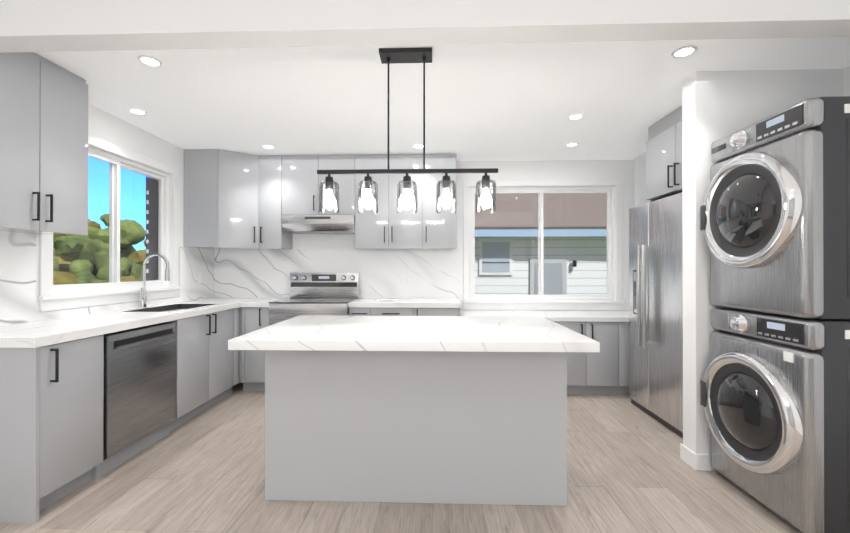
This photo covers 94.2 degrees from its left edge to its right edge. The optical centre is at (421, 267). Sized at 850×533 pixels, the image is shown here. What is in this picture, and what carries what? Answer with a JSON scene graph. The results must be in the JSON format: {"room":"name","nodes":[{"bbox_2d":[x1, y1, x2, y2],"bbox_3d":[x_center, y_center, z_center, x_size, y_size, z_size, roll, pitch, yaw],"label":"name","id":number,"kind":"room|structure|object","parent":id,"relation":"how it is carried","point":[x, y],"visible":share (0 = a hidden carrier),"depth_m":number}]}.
{"room":"kitchen","nodes":[
{"label":"kitchen","id":0,"kind":"room"},
{"bbox_2d":[36,104,183,312],"bbox_3d":[-2.638,0.012,0.953,0.220,2.460,7.690,0,0,2],"label":"wall","id":1,"kind":"structure","parent":0,"point":[109,128],"depth_m":3.39},
{"bbox_2d":[0,52,87,235],"bbox_3d":[-2.320,-0.711,2.237,0.327,0.996,0.627,0,0,2],"label":"upper cabinet","id":2,"kind":"object","parent":1,"relation":"attached to","point":[44,104],"depth_m":2.25},
{"bbox_2d":[38,135,179,311],"bbox_3d":[-2.494,-0.343,3.240,0.150,1.265,1.380,0,0,2],"label":"window","id":3,"kind":"structure","parent":1,"relation":"in","point":[161,230],"depth_m":3.27},
{"bbox_2d":[197,273,200,282],"bbox_3d":[-2.404,0.115,4.269,0.006,0.115,0.075,0,0,2],"label":"electrical outlet plate","id":4,"kind":"object","parent":1,"relation":"attached to","point":[198,274],"depth_m":4.26},
{"bbox_2d":[0,383,801,532],"bbox_3d":[-0.005,1.292,0.862,5.490,0.100,7.690,0,0,2],"label":"floor","id":5,"kind":"structure","parent":0,"point":[629,470],"depth_m":2.13},
{"bbox_2d":[0,336,103,523],"bbox_3d":[-2.178,0.818,2.129,0.617,0.858,0.398,0,0,2],"label":"base cabinet","id":6,"kind":"object","parent":5,"relation":"on","point":[51,398],"depth_m":1.98},
{"bbox_2d":[0,296,263,347],"bbox_3d":[-2.132,0.368,3.235,0.637,0.048,2.648,0,0,2],"label":"countertop","id":7,"kind":"structure","parent":6,"relation":"on","point":[61,329],"depth_m":2.45},
{"bbox_2d":[139,253,169,307],"bbox_3d":[-2.286,0.111,3.371,0.252,0.467,0.089,0,0,2],"label":"faucet","id":8,"kind":"object","parent":7,"relation":"on","point":[143,298],"visible":1,"depth_m":3.38},
{"bbox_2d":[128,304,207,311],"bbox_3d":[-2.123,0.475,3.390,0.414,0.259,0.724,0,0,2],"label":"sink","id":9,"kind":"object","parent":7,"relation":"in","point":[159,307],"depth_m":3.56},
{"bbox_2d":[92,322,176,478],"bbox_3d":[-2.123,0.828,2.654,0.610,0.840,0.644,0,0,2],"label":"dishwasher","id":10,"kind":"object","parent":5,"relation":"on","point":[139,405],"visible":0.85,"depth_m":2.57},
{"bbox_2d":[108,308,239,430],"bbox_3d":[-2.135,0.822,3.463,0.617,0.858,0.955,0,0,2],"label":"base cabinet","id":11,"kind":"object","parent":5,"relation":"on","point":[207,371],"depth_m":3.34},
{"bbox_2d":[240,296,289,307],"bbox_3d":[-1.637,0.371,4.224,0.288,0.048,0.638,0,0,2],"label":"countertop","id":12,"kind":"structure","parent":11,"relation":"on","point":[243,303],"depth_m":3.93},
{"bbox_2d":[244,304,269,390],"bbox_3d":[-1.636,0.824,4.233,0.286,0.858,0.617,0,0,2],"label":"base cabinet","id":13,"kind":"object","parent":5,"relation":"on","point":[255,319],"depth_m":3.92},
{"bbox_2d":[265,273,359,325],"bbox_3d":[-1.153,0.655,4.136,0.876,1.195,0.745,0,0,2],"label":"range","id":14,"kind":"object","parent":5,"relation":"on","point":[328,294],"visible":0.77,"depth_m":4.41},
{"bbox_2d":[349,308,371,315],"bbox_3d":[-0.600,0.824,4.199,0.214,0.858,0.617,0,0,2],"label":"base cabinet","id":15,"kind":"object","parent":5,"relation":"on","point":[352,311],"depth_m":3.89},
{"bbox_2d":[372,308,411,315],"bbox_3d":[-0.288,0.824,4.189,0.410,0.858,0.617,0,0,2],"label":"base cabinet","id":16,"kind":"object","parent":5,"relation":"on","point":[375,311],"depth_m":3.88},
{"bbox_2d":[265,351,566,505],"bbox_3d":[-0.030,0.818,2.393,1.600,0.858,0.614,0,0,2],"label":"kitchen island","id":17,"kind":"object","parent":5,"relation":"on","point":[437,409],"depth_m":2.09},
{"bbox_2d":[228,315,599,354],"bbox_3d":[-0.033,0.365,2.304,1.716,0.047,0.975,0,0,2],"label":"island countertop","id":18,"kind":"structure","parent":17,"relation":"on","point":[538,334],"depth_m":1.97},
{"bbox_2d":[412,308,459,315],"bbox_3d":[0.152,0.824,4.174,0.472,0.858,0.617,0,0,2],"label":"base cabinet","id":19,"kind":"object","parent":5,"relation":"on","point":[415,311],"depth_m":3.87},
{"bbox_2d":[348,296,461,307],"bbox_3d":[-0.154,0.371,4.175,1.108,0.048,0.638,0,0,2],"label":"countertop","id":20,"kind":"structure","parent":19,"relation":"on","point":[365,301],"depth_m":3.90},
{"bbox_2d":[377,299,398,300],"bbox_3d":[-0.364,0.341,4.171,0.241,0.010,0.204,0,0,2],"label":"papers","id":21,"kind":"object","parent":20,"relation":"on","point":[386,299],"visible":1,"depth_m":4.14},
{"bbox_2d":[551,320,587,393],"bbox_3d":[1.396,0.888,4.134,0.412,0.730,0.617,0,0,2],"label":"base cabinet","id":22,"kind":"object","parent":5,"relation":"on","point":[577,362],"depth_m":3.82},
{"bbox_2d":[588,320,619,394],"bbox_3d":[1.758,0.888,4.122,0.312,0.730,0.617,0,0,2],"label":"base cabinet","id":23,"kind":"object","parent":5,"relation":"on","point":[603,366],"depth_m":3.81},
{"bbox_2d":[460,310,628,323],"bbox_3d":[1.513,0.503,4.120,2.223,0.040,0.638,0,0,2],"label":"countertop","id":24,"kind":"structure","parent":23,"relation":"on","point":[600,317],"depth_m":4.00},
{"bbox_2d":[620,324,628,394],"bbox_3d":[2.269,0.888,4.105,0.711,0.730,0.617,0,0,2],"label":"base cabinet","id":25,"kind":"object","parent":5,"relation":"on","point":[624,328],"depth_m":3.81},
{"bbox_2d":[629,192,682,437],"bbox_3d":[2.206,0.352,3.190,0.775,1.795,0.895,0,0,2],"label":"fridge","id":26,"kind":"object","parent":5,"relation":"on","point":[655,310],"visible":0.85,"depth_m":3.17},
{"bbox_2d":[701,307,849,532],"bbox_3d":[2.079,0.744,2.082,0.855,1.005,0.659,0,0,2],"label":"washer","id":27,"kind":"object","parent":5,"relation":"on","point":[775,396],"visible":1,"depth_m":1.87},
{"bbox_2d":[700,96,849,319],"bbox_3d":[2.079,-0.267,2.085,0.855,1.005,0.659,0,0,2],"label":"dryer","id":28,"kind":"object","parent":27,"relation":"on","point":[775,218],"visible":0.98,"depth_m":1.87},
{"bbox_2d":[0,0,849,52],"bbox_3d":[0.025,-1.127,1.780,5.050,0.175,0.130,0,0,2],"label":"header beam","id":29,"kind":"structure","parent":0,"point":[63,25],"depth_m":1.74},
{"bbox_2d":[35,37,849,160],"bbox_3d":[-0.005,-1.268,0.871,5.490,0.100,7.690,0,0,2],"label":"ceiling","id":30,"kind":"structure","parent":0,"point":[506,102],"depth_m":2.74},
{"bbox_2d":[128,108,146,114],"bbox_3d":[-2.200,-1.207,3.058,0.123,0.007,0.123,0,0,-43],"label":"recessed light","id":31,"kind":"object","parent":30,"relation":"in","point":[133,110],"depth_m":3.06},
{"bbox_2d":[137,55,162,66],"bbox_3d":[-1.593,-1.209,2.318,0.123,0.007,0.123,0,0,-43],"label":"recessed light","id":32,"kind":"object","parent":30,"relation":"in","point":[147,60],"depth_m":2.31},
{"bbox_2d":[262,145,274,148],"bbox_3d":[-1.530,-1.204,3.947,0.123,0.007,0.123,0,0,-43],"label":"recessed light","id":33,"kind":"object","parent":30,"relation":"in","point":[264,146],"depth_m":3.94},
{"bbox_2d":[317,47,497,213],"bbox_3d":[-0.083,-0.763,2.237,1.025,0.899,0.120,0,0,2],"label":"pendant light","id":34,"kind":"object","parent":30,"relation":"hanging from","point":[423,55],"visible":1,"depth_m":2.22},
{"bbox_2d":[412,144,422,147],"bbox_3d":[-0.030,-1.204,3.928,0.123,0.007,0.123,0,0,-43],"label":"recessed light","id":35,"kind":"object","parent":30,"relation":"in","point":[415,145],"depth_m":3.92},
{"bbox_2d":[566,142,578,146],"bbox_3d":[1.479,-1.204,3.879,0.123,0.007,0.123,0,0,-43],"label":"recessed light","id":36,"kind":"object","parent":30,"relation":"in","point":[573,144],"depth_m":3.87},
{"bbox_2d":[568,113,583,119],"bbox_3d":[1.236,-1.206,3.166,0.123,0.007,0.123,0,0,-43],"label":"recessed light","id":37,"kind":"object","parent":30,"relation":"in","point":[577,116],"depth_m":3.16},
{"bbox_2d":[671,45,697,57],"bbox_3d":[1.475,-1.209,2.218,0.123,0.007,0.123,0,0,-43],"label":"recessed light","id":38,"kind":"object","parent":30,"relation":"in","point":[684,51],"depth_m":2.21},
{"bbox_2d":[292,160,633,310],"bbox_3d":[0.117,0.024,4.599,5.010,2.460,0.220,0,0,2],"label":"wall","id":39,"kind":"structure","parent":0,"point":[623,170],"depth_m":4.45},
{"bbox_2d":[180,149,223,251],"bbox_3d":[-2.084,-0.704,4.287,0.665,0.996,0.548,0,0,2],"label":"upper cabinet","id":40,"kind":"object","parent":39,"relation":"attached to","point":[199,164],"depth_m":4.02},
{"bbox_2d":[216,149,259,251],"bbox_3d":[-1.908,-0.697,4.120,0.316,1.001,0.247,0,0,2],"label":"upper cabinet","id":41,"kind":"object","parent":39,"relation":"attached to","point":[237,174],"depth_m":4.11},
{"bbox_2d":[260,155,295,251],"bbox_3d":[-1.618,-0.704,4.382,0.256,0.996,0.327,0,0,2],"label":"upper cabinet","id":42,"kind":"object","parent":39,"relation":"attached to","point":[273,238],"depth_m":4.22},
{"bbox_2d":[284,155,355,215],"bbox_3d":[-1.096,-0.879,4.366,0.788,0.646,0.327,0,0,2],"label":"upper cabinet","id":43,"kind":"object","parent":39,"relation":"attached to","point":[302,181],"depth_m":4.20},
{"bbox_2d":[281,215,354,233],"bbox_3d":[-1.097,-0.468,4.353,0.776,0.172,0.348,0,0,2],"label":"range hood","id":44,"kind":"object","parent":43,"relation":"attached to","point":[318,224],"visible":0.81,"depth_m":4.19},
{"bbox_2d":[355,154,423,251],"bbox_3d":[-0.344,-0.704,4.341,0.716,0.996,0.327,0,0,2],"label":"upper cabinet","id":45,"kind":"object","parent":39,"relation":"attached to","point":[387,230],"depth_m":4.18},
{"bbox_2d":[424,154,455,251],"bbox_3d":[0.193,-0.704,4.323,0.360,0.996,0.327,0,0,2],"label":"upper cabinet","id":46,"kind":"object","parent":39,"relation":"attached to","point":[439,228],"depth_m":4.16},
{"bbox_2d":[462,180,623,309],"bbox_3d":[1.359,-0.251,4.477,1.790,1.460,0.125,0,0,2],"label":"window","id":47,"kind":"structure","parent":39,"relation":"in","point":[612,298],"depth_m":4.46},
{"bbox_2d":[682,69,842,453],"bbox_3d":[2.134,0.017,2.487,0.880,2.460,0.130,0,0,2],"label":"wall","id":48,"kind":"structure","parent":0,"point":[716,105],"depth_m":2.44},
{"bbox_2d":[691,451,715,470],"bbox_3d":[2.105,1.197,2.413,0.853,0.100,0.013,0,0,2],"label":"baseboard","id":49,"kind":"structure","parent":48,"relation":"attached to","point":[695,461],"depth_m":2.42},
{"bbox_2d":[843,65,849,95],"bbox_3d":[2.619,0.012,0.781,0.240,2.460,7.690,0,0,2],"label":"wall","id":50,"kind":"structure","parent":0,"point":[846,71],"depth_m":2.39},
{"bbox_2d":[634,153,654,206],"bbox_3d":[2.292,-0.784,3.531,0.627,0.470,0.278,0,0,2],"label":"upper cabinet","id":51,"kind":"object","parent":50,"relation":"attached to","point":[639,160],"depth_m":3.59},
{"bbox_2d":[644,106,681,203],"bbox_3d":[2.254,-0.894,2.974,0.667,0.626,0.834,0,0,2],"label":"upper cabinet","id":52,"kind":"object","parent":50,"relation":"attached to","point":[663,154],"depth_m":3.14},
{"label":"outside","id":53,"kind":"structure","parent":0,"visible":0},
{"bbox_3d":[-9.617,1.899,15.157,100.000,0.020,90.000,0,0,2],"label":"ground","id":54,"kind":"structure","parent":53,"visible":0},
{"bbox_2d":[53,214,149,284],"bbox_3d":[-9.500,0.031,14.348,13.807,4.982,15.008,0,0,2],"label":"trees","id":55,"kind":"object","parent":54,"relation":"on","point":[90,274],"depth_m":11.62},
{"bbox_2d":[475,193,606,294],"bbox_3d":[3.257,-0.710,11.108,16.000,5.170,5.531,0,0,2],"label":"house","id":56,"kind":"structure","parent":54,"relation":"on","point":[495,258],"depth_m":8.74}
]}

